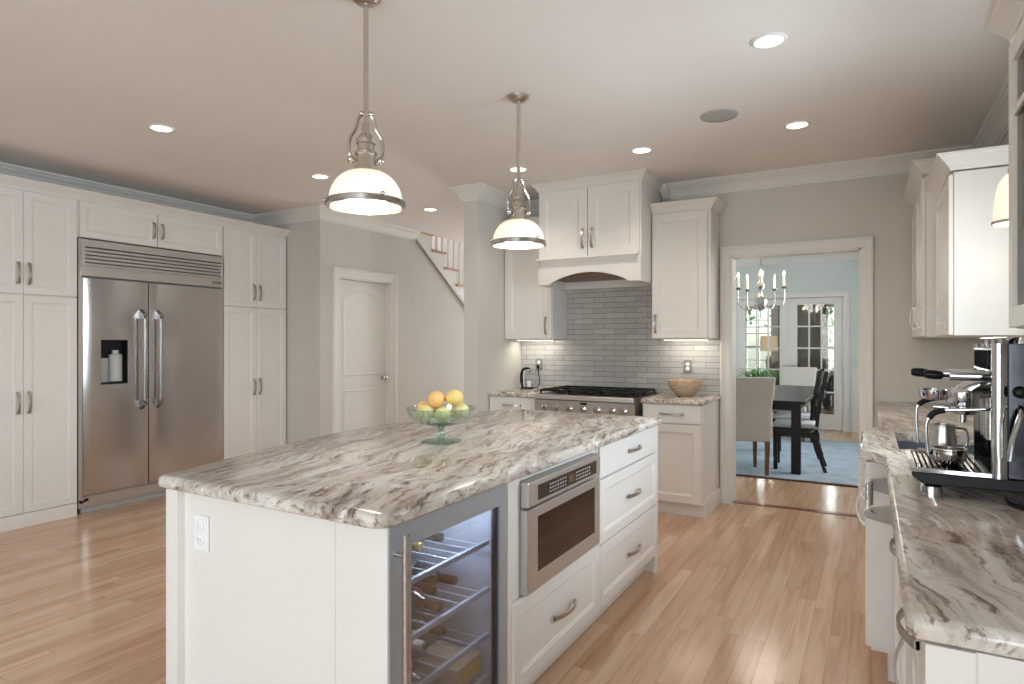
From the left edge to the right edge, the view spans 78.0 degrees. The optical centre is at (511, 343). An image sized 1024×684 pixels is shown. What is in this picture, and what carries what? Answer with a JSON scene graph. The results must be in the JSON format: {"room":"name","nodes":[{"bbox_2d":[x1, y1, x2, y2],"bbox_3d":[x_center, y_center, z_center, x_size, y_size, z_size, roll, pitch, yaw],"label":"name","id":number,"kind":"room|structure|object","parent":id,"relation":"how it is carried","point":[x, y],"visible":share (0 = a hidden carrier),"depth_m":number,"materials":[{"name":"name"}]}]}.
{"room":"kitchen","nodes":[
{"label":"kitchen","id":0,"kind":"room"},
{"bbox_2d":[271,220,328,443],"bbox_3d":[-2.380,-0.025,6.803,1.000,2.750,0.120,0,0,30],"label":"wall","id":1,"kind":"structure","parent":0,"point":[307,243],"depth_m":6.59,"materials":[{"name":"paint"}]},
{"bbox_2d":[329,222,463,433],"bbox_3d":[-0.733,-0.025,8.812,0.120,2.750,5.000,0,0,30],"label":"wall","id":2,"kind":"structure","parent":0,"point":[430,314],"depth_m":7.83,"materials":[{"name":"paint"}]},
{"bbox_2d":[340,279,387,431],"bbox_3d":[-1.666,0.324,7.105,0.105,2.037,0.792,0,0,30],"label":"door","id":3,"kind":"structure","parent":2,"relation":"in","point":[363,376],"depth_m":7.11,"materials":[{"name":"white paint"}]},
{"bbox_2d":[332,266,397,433],"bbox_3d":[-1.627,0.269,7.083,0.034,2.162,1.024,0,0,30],"label":"trim","id":4,"kind":"structure","parent":2,"relation":"attached to","point":[337,272],"depth_m":6.94,"materials":[{"name":"white paint"}]},
{"bbox_2d":[0,409,894,683],"bbox_3d":[0.653,1.390,6.414,7.000,0.080,18.200,0,0,30],"label":"floor","id":5,"kind":"structure","parent":0,"point":[739,593],"depth_m":3.33,"materials":[{"name":"brown wood"}]},
{"bbox_2d":[0,186,76,531],"bbox_3d":[-3.798,0.107,4.760,0.553,2.485,0.725,0,0,30],"label":"pantry cabinet","id":6,"kind":"object","parent":5,"relation":"on","point":[38,232],"visible":1,"depth_m":4.72,"materials":[{"name":"paint"}]},
{"bbox_2d":[76,238,223,513],"bbox_3d":[-3.279,0.259,5.622,0.584,2.178,1.277,0,0,30],"label":"refrigerator","id":7,"kind":"object","parent":5,"relation":"on","point":[150,320],"visible":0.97,"depth_m":5.39,"materials":[{"name":"grey metal"}]},
{"bbox_2d":[77,200,222,256],"bbox_3d":[-3.300,-0.988,5.637,0.553,0.295,1.287,0,0,30],"label":"upper cabinet","id":8,"kind":"object","parent":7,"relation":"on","point":[98,222],"visible":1,"depth_m":5.43,"materials":[{"name":"paint"}]},
{"bbox_2d":[0,174,289,237],"bbox_3d":[-3.458,-1.167,5.351,0.560,0.077,3.550,0,0,30],"label":"trim","id":9,"kind":"structure","parent":8,"relation":"attached to","point":[8,181],"depth_m":5.29,"materials":[{"name":"paint"}]},
{"bbox_2d":[217,227,285,459],"bbox_3d":[-2.797,0.107,6.522,0.553,2.485,0.742,0,0,30],"label":"pantry cabinet","id":10,"kind":"object","parent":5,"relation":"on","point":[254,282],"visible":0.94,"depth_m":6.37,"materials":[{"name":"paint"}]},
{"bbox_2d":[166,489,388,683],"bbox_3d":[-0.732,0.913,1.899,0.942,0.874,0.055,0,0,30],"label":"island end panel","id":11,"kind":"object","parent":5,"relation":"on","point":[276,597],"visible":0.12,"depth_m":1.90,"materials":[{"name":"paint"}]},
{"bbox_2d":[194,514,208,551],"bbox_3d":[-1.009,0.615,2.050,0.074,0.116,0.010,0,0,30],"label":"electrical outlet","id":12,"kind":"object","parent":11,"relation":"attached to","point":[201,523],"visible":1,"depth_m":2.04,"materials":[{"name":"white plastic"}]},
{"bbox_2d":[416,232,463,305],"bbox_3d":[-0.672,-0.530,9.765,1.025,3.871,3.957,0,0,30],"label":"staircase","id":13,"kind":"structure","parent":5,"relation":"on","point":[437,257],"depth_m":8.46,"materials":[{"name":"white wood"}]},
{"bbox_2d":[389,483,506,683],"bbox_3d":[-0.410,0.916,2.067,0.646,0.868,0.620,0,0,30],"label":"wine cooler","id":14,"kind":"object","parent":5,"relation":"on","point":[473,549],"visible":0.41,"depth_m":2.14,"materials":[{"name":"silver metal"}]},
{"bbox_2d":[411,573,436,594],"bbox_3d":[-0.385,0.812,2.152,0.304,0.075,0.075,0,0,30],"label":"wine bottle","id":15,"kind":"object","parent":14,"relation":"in","point":[426,588],"visible":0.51,"depth_m":2.08,"materials":[{"name":"orange glass"}]},
{"bbox_2d":[411,666,439,683],"bbox_3d":[-0.370,1.114,2.119,0.304,0.075,0.075,0,0,30],"label":"wine bottle","id":16,"kind":"object","parent":14,"relation":"on","point":[415,678],"visible":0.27,"depth_m":2.07,"materials":[{"name":"orange glass"}]},
{"bbox_2d":[411,586,444,611],"bbox_3d":[-0.347,0.810,2.018,0.304,0.075,0.076,0,0,30],"label":"wine bottle","id":17,"kind":"object","parent":14,"relation":"in","point":[419,601],"visible":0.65,"depth_m":1.96,"materials":[{"name":"orange glass"}]},
{"bbox_2d":[411,612,445,636],"bbox_3d":[-0.361,0.969,2.196,0.304,0.075,0.075,0,0,30],"label":"wine bottle","id":18,"kind":"object","parent":14,"relation":"in","point":[440,631],"visible":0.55,"depth_m":2.14,"materials":[{"name":"orange glass"}]},
{"bbox_2d":[411,561,457,584],"bbox_3d":[-0.329,0.812,2.230,0.304,0.075,0.076,0,0,26],"label":"wine bottle","id":19,"kind":"object","parent":14,"relation":"in","point":[437,577],"visible":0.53,"depth_m":2.18,"materials":[{"name":"orange glass"}]},
{"bbox_2d":[413,640,481,683],"bbox_3d":[-0.219,1.107,2.179,0.186,0.070,0.152,0,0,30],"label":"box","id":20,"kind":"object","parent":14,"relation":"on","point":[468,667],"visible":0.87,"depth_m":2.14,"materials":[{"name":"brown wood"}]},
{"bbox_2d":[411,620,489,683],"bbox_3d":[-0.434,1.008,2.089,0.522,0.017,0.525,0,0,30],"label":"shelf","id":21,"kind":"object","parent":14,"relation":"attached to","point":[460,654],"depth_m":2.04,"materials":[{"name":"metal"}]},
{"bbox_2d":[411,583,489,641],"bbox_3d":[-0.434,0.851,2.089,0.522,0.017,0.525,0,0,30],"label":"shelf","id":22,"kind":"object","parent":14,"relation":"attached to","point":[416,634],"depth_m":2.01,"materials":[{"name":"metal"}]},
{"bbox_2d":[411,537,489,584],"bbox_3d":[-0.434,0.688,2.089,0.522,0.017,0.525,0,0,30],"label":"shelf","id":23,"kind":"object","parent":14,"relation":"attached to","point":[414,579],"depth_m":2.03,"materials":[{"name":"metal"}]},
{"bbox_2d":[412,658,489,683],"bbox_3d":[-0.434,1.153,2.089,0.522,0.017,0.525,0,0,30],"label":"shelf","id":24,"kind":"object","parent":14,"relation":"attached to","point":[486,677],"depth_m":2.16,"materials":[{"name":"metal"}]},
{"bbox_2d":[490,395,534,410],"bbox_3d":[0.146,0.913,5.929,0.493,0.874,0.662,0,0,30],"label":"base cabinet","id":25,"kind":"object","parent":5,"relation":"on","point":[496,402],"visible":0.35,"depth_m":5.67,"materials":[{"name":"paint"}]},
{"bbox_2d":[488,387,562,396],"bbox_3d":[0.150,0.455,5.933,0.496,0.038,0.636,0,0,30],"label":"countertop","id":26,"kind":"structure","parent":25,"relation":"on","point":[515,392],"depth_m":5.74,"materials":[{"name":"stone"}]},
{"bbox_2d":[520,365,539,388],"bbox_3d":[0.186,0.323,6.141,0.213,0.226,0.128,0,0,-18],"label":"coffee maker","id":27,"kind":"object","parent":26,"relation":"on","point":[522,373],"visible":1,"depth_m":6.13,"materials":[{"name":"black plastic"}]},
{"bbox_2d":[507,450,599,683],"bbox_3d":[-0.049,0.913,2.706,0.641,0.874,0.842,0,0,30],"label":"base cabinet","id":28,"kind":"object","parent":5,"relation":"on","point":[541,625],"visible":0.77,"depth_m":2.43,"materials":[{"name":"paint"}]},
{"bbox_2d":[520,453,599,596],"bbox_3d":[0.006,0.711,2.719,0.524,0.414,0.698,0,0,30],"label":"microwave oven","id":29,"kind":"object","parent":28,"relation":"in","point":[559,505],"visible":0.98,"depth_m":2.50,"materials":[{"name":"silver metal"}]},
{"bbox_2d":[550,477,565,491],"bbox_3d":[0.183,0.556,2.501,0.001,0.033,0.151,0,0,30],"label":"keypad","id":30,"kind":"object","parent":29,"relation":"attached to","point":[557,484],"depth_m":2.50,"materials":[{"name":"white paint"}]},
{"bbox_2d":[576,466,589,479],"bbox_3d":[0.307,0.556,2.719,0.001,0.033,0.151,0,0,30],"label":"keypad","id":31,"kind":"object","parent":29,"relation":"attached to","point":[582,472],"depth_m":2.71,"materials":[{"name":"white paint"}]},
{"bbox_2d":[534,385,658,415],"bbox_3d":[0.735,0.824,5.535,0.900,0.852,0.729,0,0,30],"label":"gas range","id":32,"kind":"object","parent":5,"relation":"on","point":[581,399],"visible":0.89,"depth_m":5.31,"materials":[{"name":"silver metal"}]},
{"bbox_2d":[585,425,657,629],"bbox_3d":[0.387,0.913,3.483,0.633,0.874,0.936,0,0,30],"label":"base cabinet","id":33,"kind":"object","parent":5,"relation":"on","point":[628,476],"visible":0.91,"depth_m":3.30,"materials":[{"name":"paint"}]},
{"bbox_2d":[643,400,719,518],"bbox_3d":[1.403,0.913,5.215,0.488,0.874,0.662,0,0,30],"label":"base cabinet","id":34,"kind":"object","parent":5,"relation":"on","point":[688,435],"visible":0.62,"depth_m":4.95,"materials":[{"name":"paint"}]},
{"bbox_2d":[641,393,720,405],"bbox_3d":[1.407,0.455,5.219,0.500,0.038,0.636,0,0,30],"label":"countertop","id":35,"kind":"structure","parent":34,"relation":"on","point":[663,398],"depth_m":5.01,"materials":[{"name":"stone"}]},
{"bbox_2d":[667,379,701,396],"bbox_3d":[1.433,0.369,5.247,0.284,0.133,0.284,0,0,30],"label":"wooden bowl","id":36,"kind":"object","parent":35,"relation":"on","point":[680,387],"visible":1,"depth_m":5.16,"materials":[{"name":"brown wood"}]},
{"bbox_2d":[766,360,801,384],"bbox_3d":[5.203,0.830,11.908,0.753,1.040,0.750,0,0,12],"label":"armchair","id":37,"kind":"object","parent":5,"relation":"on","point":[775,365],"visible":0.1,"depth_m":12.23,"materials":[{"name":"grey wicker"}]},
{"bbox_2d":[736,436,858,487],"bbox_3d":[2.889,1.345,7.870,3.110,0.009,3.060,0,0,30],"label":"rug","id":38,"kind":"object","parent":5,"relation":"on","point":[841,458],"visible":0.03,"depth_m":7.12,"materials":[{"name":"blue carpet"}]},
{"bbox_2d":[736,377,775,475],"bbox_3d":[2.413,0.840,6.642,0.528,1.000,0.558,0,0,6],"label":"chair","id":39,"kind":"object","parent":38,"relation":"on","point":[754,395],"visible":0.57,"depth_m":6.39,"materials":[{"name":"beige fabric"}]},
{"bbox_2d":[772,385,814,474],"bbox_3d":[3.154,0.962,7.754,1.025,0.754,2.640,0,0,30],"label":"dining table","id":40,"kind":"object","parent":38,"relation":"on","point":[794,398],"visible":0.34,"depth_m":6.49,"materials":[{"name":"black wood"}]},
{"bbox_2d":[736,368,782,382],"bbox_3d":[2.790,0.430,7.173,0.617,0.308,0.629,0,0,30],"label":"potted fern","id":41,"kind":"object","parent":40,"relation":"on","point":[755,373],"visible":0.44,"depth_m":7.14,"materials":[{"name":"green plant"}]},
{"bbox_2d":[773,367,816,441],"bbox_3d":[3.977,0.840,8.919,0.488,1.000,0.558,0,0,38],"label":"chair","id":42,"kind":"object","parent":38,"relation":"on","point":[798,376],"visible":0.52,"depth_m":9.04,"materials":[{"name":"beige fabric"}]},
{"bbox_2d":[772,369,823,459],"bbox_3d":[3.445,0.822,7.589,0.544,1.035,0.440,0,0,30],"label":"dining chair","id":43,"kind":"object","parent":38,"relation":"on","point":[778,415],"visible":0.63,"depth_m":7.36,"materials":[{"name":"brown wood"}]},
{"bbox_2d":[772,411,809,419],"bbox_3d":[3.391,0.871,7.620,0.420,0.046,0.430,0,0,30],"label":"cushion","id":44,"kind":"object","parent":43,"relation":"on","point":[778,415],"depth_m":7.50,"materials":[{"name":"fabric"}]},
{"bbox_2d":[773,371,828,472],"bbox_3d":[3.119,0.822,6.822,0.544,1.035,0.459,0,0,26],"label":"dining chair","id":45,"kind":"object","parent":38,"relation":"on","point":[781,427],"visible":0.97,"depth_m":6.68,"materials":[{"name":"brown wood"}]},
{"bbox_2d":[773,419,814,428],"bbox_3d":[3.068,0.871,6.858,0.420,0.046,0.430,0,0,26],"label":"cushion","id":46,"kind":"object","parent":45,"relation":"on","point":[778,423],"depth_m":6.73,"materials":[{"name":"fabric"}]},
{"bbox_2d":[818,367,833,413],"bbox_3d":[6.296,0.830,11.976,0.750,1.040,0.753,0,0,-37],"label":"armchair","id":47,"kind":"object","parent":5,"relation":"on","point":[828,401],"visible":0.07,"depth_m":11.93,"materials":[{"name":"grey fabric"}]},
{"bbox_2d":[856,460,894,681],"bbox_3d":[1.939,0.913,2.743,0.776,0.874,0.795,0,0,30],"label":"base cabinet","id":48,"kind":"object","parent":5,"relation":"on","point":[879,560],"visible":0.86,"depth_m":2.55,"materials":[{"name":"paint"}]},
{"bbox_2d":[864,478,900,683],"bbox_3d":[1.588,0.916,2.106,0.719,0.868,0.630,0,0,30],"label":"dishwasher","id":49,"kind":"object","parent":5,"relation":"on","point":[880,513],"visible":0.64,"depth_m":2.29,"materials":[{"name":"paint"}]},
{"bbox_2d":[889,537,910,683],"bbox_3d":[1.321,0.913,1.554,0.676,0.874,0.563,0,0,30],"label":"base cabinet","id":50,"kind":"object","parent":5,"relation":"on","point":[906,649],"visible":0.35,"depth_m":1.84,"materials":[{"name":"paint"}]},
{"bbox_2d":[893,607,1023,683],"bbox_3d":[1.051,0.913,1.079,0.676,0.874,0.526,0,0,30],"label":"base cabinet","id":51,"kind":"object","parent":5,"relation":"on","point":[917,646],"depth_m":0.98,"materials":[{"name":"paint"}]},
{"bbox_3d":[5.034,1.000,12.810,1.000,0.700,0.350,0,0,30],"label":"console table","id":52,"kind":"object","parent":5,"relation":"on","visible":0},
{"bbox_2d":[760,336,777,367],"bbox_3d":[5.161,0.249,12.709,0.340,0.800,0.340,0,0,30],"label":"table lamp","id":53,"kind":"object","parent":52,"relation":"on","point":[763,339],"visible":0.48,"depth_m":12.59,"materials":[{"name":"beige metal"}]},
{"bbox_3d":[-0.389,0.913,3.091,0.310,0.874,2.359,0,0,30],"label":"kitchen island","id":54,"kind":"object","parent":5,"relation":"on","visible":0},
{"bbox_2d":[158,409,660,528],"bbox_3d":[-0.247,0.455,2.968,1.223,0.038,2.473,0,0,30],"label":"island countertop","id":55,"kind":"structure","parent":54,"relation":"on","point":[393,474],"depth_m":2.30,"materials":[{"name":"stone"}]},
{"bbox_3d":[-0.315,0.360,2.812,0.312,0.152,0.312,0,0,30],"label":"glass compote","id":56,"kind":"object","parent":55,"relation":"on","visible":0},
{"bbox_2d":[416,405,433,422],"bbox_3d":[-0.382,0.308,2.775,0.080,0.080,0.085,0,0,5],"label":"lemon","id":57,"kind":"object","parent":56,"relation":"in","point":[424,413],"visible":1,"depth_m":2.75,"materials":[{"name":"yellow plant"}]},
{"bbox_2d":[428,391,445,407],"bbox_3d":[-0.333,0.248,2.802,0.079,0.076,0.076,0,0,1],"label":"orange","id":58,"kind":"object","parent":56,"relation":"in","point":[436,399],"visible":1,"depth_m":2.77,"materials":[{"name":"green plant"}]},
{"bbox_2d":[434,407,451,423],"bbox_3d":[-0.301,0.316,2.764,0.081,0.076,0.076,0,0,7],"label":"lemon","id":59,"kind":"object","parent":56,"relation":"in","point":[442,415],"visible":1,"depth_m":2.74,"materials":[{"name":"green plant"}]},
{"bbox_2d":[453,403,469,418],"bbox_3d":[-0.226,0.301,2.822,0.077,0.074,0.074,0,0,-28],"label":"lemon","id":60,"kind":"object","parent":56,"relation":"in","point":[460,411],"visible":0.97,"depth_m":2.79,"materials":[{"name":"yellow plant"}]},
{"bbox_2d":[445,390,463,405],"bbox_3d":[-0.257,0.241,2.813,0.085,0.070,0.070,0,0,-5],"label":"lemon","id":61,"kind":"object","parent":60,"relation":"on","point":[453,397],"visible":1,"depth_m":2.79,"materials":[{"name":"yellow plant"}]},
{"bbox_3d":[2.628,0.913,3.855,0.676,0.874,1.817,0,0,30],"label":"base cabinet","id":62,"kind":"object","parent":5,"relation":"on","visible":0},
{"bbox_2d":[859,401,1023,660],"bbox_3d":[1.962,0.455,2.767,0.762,0.038,4.369,0,0,30],"label":"countertop","id":63,"kind":"structure","parent":62,"relation":"on","point":[960,554],"depth_m":1.33,"materials":[{"name":"stone"}]},
{"bbox_2d":[897,440,972,453],"bbox_3d":[1.919,0.578,2.751,0.440,0.205,0.580,0,0,30],"label":"sink","id":64,"kind":"object","parent":63,"relation":"in","point":[913,445],"visible":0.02,"depth_m":3.06,"materials":[{"name":"silver metal"}]},
{"bbox_2d":[905,344,1023,509],"bbox_3d":[1.438,0.218,1.785,0.543,0.435,0.477,0,0,30],"label":"espresso machine","id":65,"kind":"object","parent":63,"relation":"on","point":[992,392],"visible":0.96,"depth_m":1.77,"materials":[{"name":"silver metal"}]},
{"bbox_2d":[917,445,967,464],"bbox_3d":[1.274,0.331,1.870,0.124,0.047,0.092,0,0,30],"label":"basket","id":66,"kind":"object","parent":65,"relation":"on","point":[947,455],"visible":0.98,"depth_m":1.84,"materials":[{"name":"silver metal"}]},
{"bbox_2d":[905,449,991,477],"bbox_3d":[1.343,0.358,1.894,0.270,0.013,0.364,0,0,30],"label":"drip tray","id":67,"kind":"object","parent":65,"relation":"on","point":[977,464],"depth_m":1.82,"materials":[{"name":"silver metal"}]},
{"bbox_2d":[929,423,968,455],"bbox_3d":[1.364,0.304,1.985,0.076,0.100,0.096,0,0,-28],"label":"milk pitcher","id":68,"kind":"object","parent":65,"relation":"on","point":[944,434],"visible":0.59,"depth_m":1.97,"materials":[{"name":"silver metal"}]},
{"bbox_2d":[432,236,463,284],"bbox_3d":[-1.455,-1.300,9.567,0.120,5.300,5.600,0,0,30],"label":"wall","id":69,"kind":"structure","parent":0,"point":[433,237],"depth_m":10.40,"materials":[{"name":"paint"}]},
{"bbox_2d":[464,200,520,412],"bbox_3d":[2.039,-0.025,9.906,0.140,2.750,9.760,0,0,30],"label":"wall column","id":70,"kind":"structure","parent":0,"point":[492,362],"depth_m":5.74,"materials":[{"name":"paint"}]},
{"bbox_2d":[0,0,1010,242],"bbox_3d":[0.653,-1.460,6.414,7.000,0.120,18.200,0,0,30],"label":"ceiling","id":71,"kind":"structure","parent":0,"point":[260,98],"depth_m":3.42,"materials":[{"name":"paint"}]},
{"bbox_2d":[147,123,174,132],"bbox_3d":[-2.273,-1.395,4.097,0.160,0.009,0.160,0,0,30],"label":"recessed light","id":72,"kind":"object","parent":71,"relation":"in","point":[156,127],"visible":1,"depth_m":4.09,"materials":[{"name":"white plastic"}]},
{"bbox_2d":[323,0,405,215],"bbox_3d":[-0.584,-0.967,2.540,0.318,0.865,0.327,0,0,-44],"label":"pendant light","id":73,"kind":"object","parent":71,"relation":"hanging from","point":[366,190],"visible":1,"depth_m":2.50,"materials":[{"name":"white glass"}]},
{"bbox_2d":[330,200,400,213],"bbox_3d":[-0.588,-0.544,2.543,0.280,0.020,0.280,0,0,-13],"label":"diffuser","id":74,"kind":"object","parent":73,"relation":"attached to","point":[343,206],"depth_m":2.49,"materials":[{"name":"white glass"}]},
{"bbox_2d":[354,120,377,169],"bbox_3d":[-0.588,-0.793,2.543,0.100,0.208,0.100,0,0,-13],"label":"socket","id":75,"kind":"object","parent":73,"relation":"attached to","point":[365,154],"depth_m":2.51,"materials":[{"name":"silver metal"}]},
{"bbox_2d":[489,92,546,249],"bbox_3d":[0.040,-0.970,3.575,0.327,0.859,0.318,0,0,41],"label":"pendant light","id":76,"kind":"object","parent":71,"relation":"hanging from","point":[516,233],"visible":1,"depth_m":3.53,"materials":[{"name":"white glass"}]},
{"bbox_2d":[510,184,526,218],"bbox_3d":[0.037,-0.799,3.578,0.100,0.208,0.100,0,0,-17],"label":"socket","id":77,"kind":"object","parent":76,"relation":"attached to","point":[518,209],"depth_m":3.55,"materials":[{"name":"silver metal"}]},
{"bbox_2d":[494,242,542,249],"bbox_3d":[0.037,-0.550,3.578,0.280,0.020,0.280,0,0,-17],"label":"diffuser","id":78,"kind":"object","parent":76,"relation":"attached to","point":[499,245],"depth_m":3.53,"materials":[{"name":"white glass"}]},
{"bbox_2d":[700,109,737,122],"bbox_3d":[1.271,-1.395,3.878,0.222,0.007,0.222,0,0,30],"label":"ceiling speaker","id":79,"kind":"object","parent":71,"relation":"attached to","point":[719,115],"visible":1,"depth_m":3.86,"materials":[{"name":"grey plastic"}]},
{"bbox_2d":[703,111,735,121],"bbox_3d":[1.271,-1.395,3.878,0.196,0.007,0.196,0,0,30],"label":"grille","id":80,"kind":"object","parent":79,"relation":"attached to","point":[710,116],"depth_m":3.88,"materials":[{"name":"grey plastic"}]},
{"bbox_2d":[736,259,786,317],"bbox_3d":[2.704,-0.835,6.845,0.520,1.129,0.518,0,0,30],"label":"chandelier","id":81,"kind":"object","parent":71,"relation":"hanging from","point":[760,301],"visible":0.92,"depth_m":6.84,"materials":[{"name":"silver metal"}]},
{"bbox_2d":[750,32,787,48],"bbox_3d":[1.185,-1.395,2.915,0.160,0.009,0.160,0,0,30],"label":"recessed light","id":82,"kind":"object","parent":71,"relation":"in","point":[768,40],"visible":1,"depth_m":2.91,"materials":[{"name":"white plastic"}]},
{"bbox_2d":[784,120,810,129],"bbox_3d":[1.822,-1.395,4.037,0.160,0.009,0.160,0,0,30],"label":"recessed light","id":83,"kind":"object","parent":71,"relation":"in","point":[798,124],"visible":1,"depth_m":4.03,"materials":[{"name":"white plastic"}]},
{"bbox_2d":[991,168,1008,226],"bbox_3d":[2.020,-0.943,2.533,0.160,0.923,0.160,0,0,30],"label":"bell pendant","id":84,"kind":"object","parent":71,"relation":"hanging from","point":[1001,201],"visible":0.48,"depth_m":2.52,"materials":[{"name":"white glass"}]},
{"bbox_2d":[526,167,987,427],"bbox_3d":[1.817,-0.025,5.437,3.890,2.750,0.130,0,0,30],"label":"wall","id":85,"kind":"structure","parent":0,"point":[875,206],"depth_m":4.81,"materials":[{"name":"paint"}]},
{"bbox_2d":[448,182,538,215],"bbox_3d":[0.824,-1.337,7.374,0.732,0.124,4.362,0,0,30],"label":"trim","id":86,"kind":"structure","parent":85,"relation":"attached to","point":[481,192],"depth_m":5.68,"materials":[{"name":"white paint"}]},
{"bbox_2d":[503,216,566,339],"bbox_3d":[0.215,-0.605,6.043,0.500,1.130,0.381,0,0,30],"label":"upper cabinet","id":87,"kind":"object","parent":85,"relation":"attached to","point":[533,311],"visible":0.72,"depth_m":5.94,"materials":[{"name":"paint"}]},
{"bbox_2d":[530,168,669,290],"bbox_3d":[0.779,-0.954,5.569,1.062,0.888,0.650,0,0,30],"label":"range hood","id":88,"kind":"object","parent":85,"relation":"attached to","point":[602,224],"visible":0.99,"depth_m":5.33,"materials":[{"name":"paint"}]},
{"bbox_2d":[521,267,719,394],"bbox_3d":[0.935,-0.108,5.859,1.938,1.084,0.008,0,0,30],"label":"backsplash","id":89,"kind":"structure","parent":85,"relation":"attached to","point":[609,342],"depth_m":5.83,"materials":[{"name":"tile"}]},
{"bbox_2d":[650,196,726,338],"bbox_3d":[1.486,-0.605,5.321,0.552,1.130,0.381,0,0,30],"label":"upper cabinet","id":90,"kind":"object","parent":85,"relation":"attached to","point":[685,233],"visible":1,"depth_m":5.22,"materials":[{"name":"paint"}]},
{"bbox_2d":[733,500,857,516],"bbox_3d":[2.301,1.348,5.162,0.938,0.004,0.070,0,0,30],"label":"threshold","id":91,"kind":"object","parent":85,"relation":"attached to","point":[735,501],"depth_m":5.16,"materials":[{"name":"brown wood"}]},
{"bbox_2d":[720,236,872,519],"bbox_3d":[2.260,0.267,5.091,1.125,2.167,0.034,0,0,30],"label":"trim","id":92,"kind":"structure","parent":85,"relation":"attached to","point":[865,243],"depth_m":5.17,"materials":[{"name":"white paint"}]},
{"bbox_2d":[736,259,858,431],"bbox_3d":[4.415,-0.025,10.131,3.770,2.750,0.120,0,0,30],"label":"wall","id":93,"kind":"structure","parent":0,"point":[843,275],"depth_m":9.86,"materials":[{"name":"blue paint"}]},
{"bbox_2d":[737,299,788,425],"bbox_3d":[4.075,0.312,10.277,0.787,2.055,0.104,0,0,30],"label":"door","id":94,"kind":"structure","parent":93,"relation":"in","point":[741,314],"depth_m":10.33,"materials":[{"name":"white paint"}]},
{"bbox_2d":[736,291,848,431],"bbox_3d":[4.390,0.272,10.057,1.723,2.157,0.034,0,0,30],"label":"trim","id":95,"kind":"structure","parent":93,"relation":"attached to","point":[845,294],"depth_m":9.67,"materials":[{"name":"white paint"}]},
{"bbox_2d":[736,252,858,265],"bbox_3d":[4.360,-1.337,10.035,3.750,0.124,0.102,0,0,30],"label":"trim","id":96,"kind":"structure","parent":93,"relation":"attached to","point":[844,256],"depth_m":9.95,"materials":[{"name":"white paint"}]},
{"bbox_2d":[788,297,842,430],"bbox_3d":[4.746,0.312,9.896,0.774,2.055,0.104,0,0,30],"label":"door","id":97,"kind":"structure","parent":93,"relation":"in","point":[828,422],"depth_m":9.80,"materials":[{"name":"white paint"}]},
{"bbox_2d":[852,370,858,423],"bbox_3d":[5.588,0.807,9.385,0.954,0.815,0.020,0,0,30],"label":"trim","id":98,"kind":"structure","parent":93,"relation":"attached to","point":[855,373],"depth_m":9.60,"materials":[{"name":"white paint"}]},
{"bbox_2d":[778,305,833,408],"bbox_3d":[6.178,-0.025,13.236,3.770,2.750,0.120,0,0,30],"label":"wall","id":99,"kind":"structure","parent":0,"point":[802,309],"depth_m":13.21,"materials":[{"name":"beige paint"}]},
{"bbox_2d":[746,305,777,373],"bbox_3d":[5.337,0.034,13.667,0.820,1.852,0.120,0,0,30],"label":"window","id":100,"kind":"structure","parent":99,"relation":"in","point":[774,313],"depth_m":13.55,"materials":[{"name":"white paint"}]},
{"bbox_2d":[812,297,827,408],"bbox_3d":[6.322,0.190,12.972,0.300,2.280,0.039,0,0,30],"label":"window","id":101,"kind":"structure","parent":0,"point":[816,308],"depth_m":12.98,"materials":[{"name":"clear glass"}]},
{"bbox_2d":[988,132,1023,343],"bbox_3d":[3.547,-0.025,4.655,0.130,2.750,17.600,0,0,30],"label":"wall","id":102,"kind":"structure","parent":0,"point":[1005,141],"depth_m":3.83,"materials":[{"name":"paint"}]},
{"bbox_2d":[667,73,1008,199],"bbox_3d":[0.250,-1.337,1.330,2.320,0.124,8.560,0,0,30],"label":"trim","id":103,"kind":"structure","parent":102,"relation":"attached to","point":[995,126],"depth_m":4.89,"materials":[{"name":"white paint"}]},
{"bbox_2d":[903,158,1015,337],"bbox_3d":[2.877,-0.560,4.125,0.510,1.040,1.205,0,0,30],"label":"upper cabinet","id":104,"kind":"object","parent":102,"relation":"attached to","point":[922,202],"visible":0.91,"depth_m":3.75,"materials":[{"name":"paint"}]},
{"bbox_2d":[925,145,1023,336],"bbox_3d":[2.458,-0.480,3.319,0.442,0.880,0.850,0,0,30],"label":"upper cabinet","id":105,"kind":"object","parent":102,"relation":"attached to","point":[972,255],"visible":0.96,"depth_m":3.04,"materials":[{"name":"paint"}]},
{"bbox_2d":[981,0,1023,328],"bbox_3d":[1.273,-0.475,1.232,0.442,0.870,1.130,0,0,30],"label":"upper cabinet","id":106,"kind":"object","parent":102,"relation":"attached to","point":[1004,18],"visible":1,"depth_m":1.69,"materials":[{"name":"paint"}]},
{"bbox_3d":[-4.793,-0.025,3.689,0.120,2.750,7.680,0,0,30],"label":"wall","id":107,"kind":"structure","parent":0,"visible":0},
{"bbox_2d":[0,162,421,240],"bbox_3d":[-3.877,-1.337,4.065,1.102,0.124,9.240,0,0,30],"label":"trim","id":108,"kind":"structure","parent":107,"relation":"attached to","point":[316,212],"depth_m":6.48,"materials":[{"name":"white paint"}]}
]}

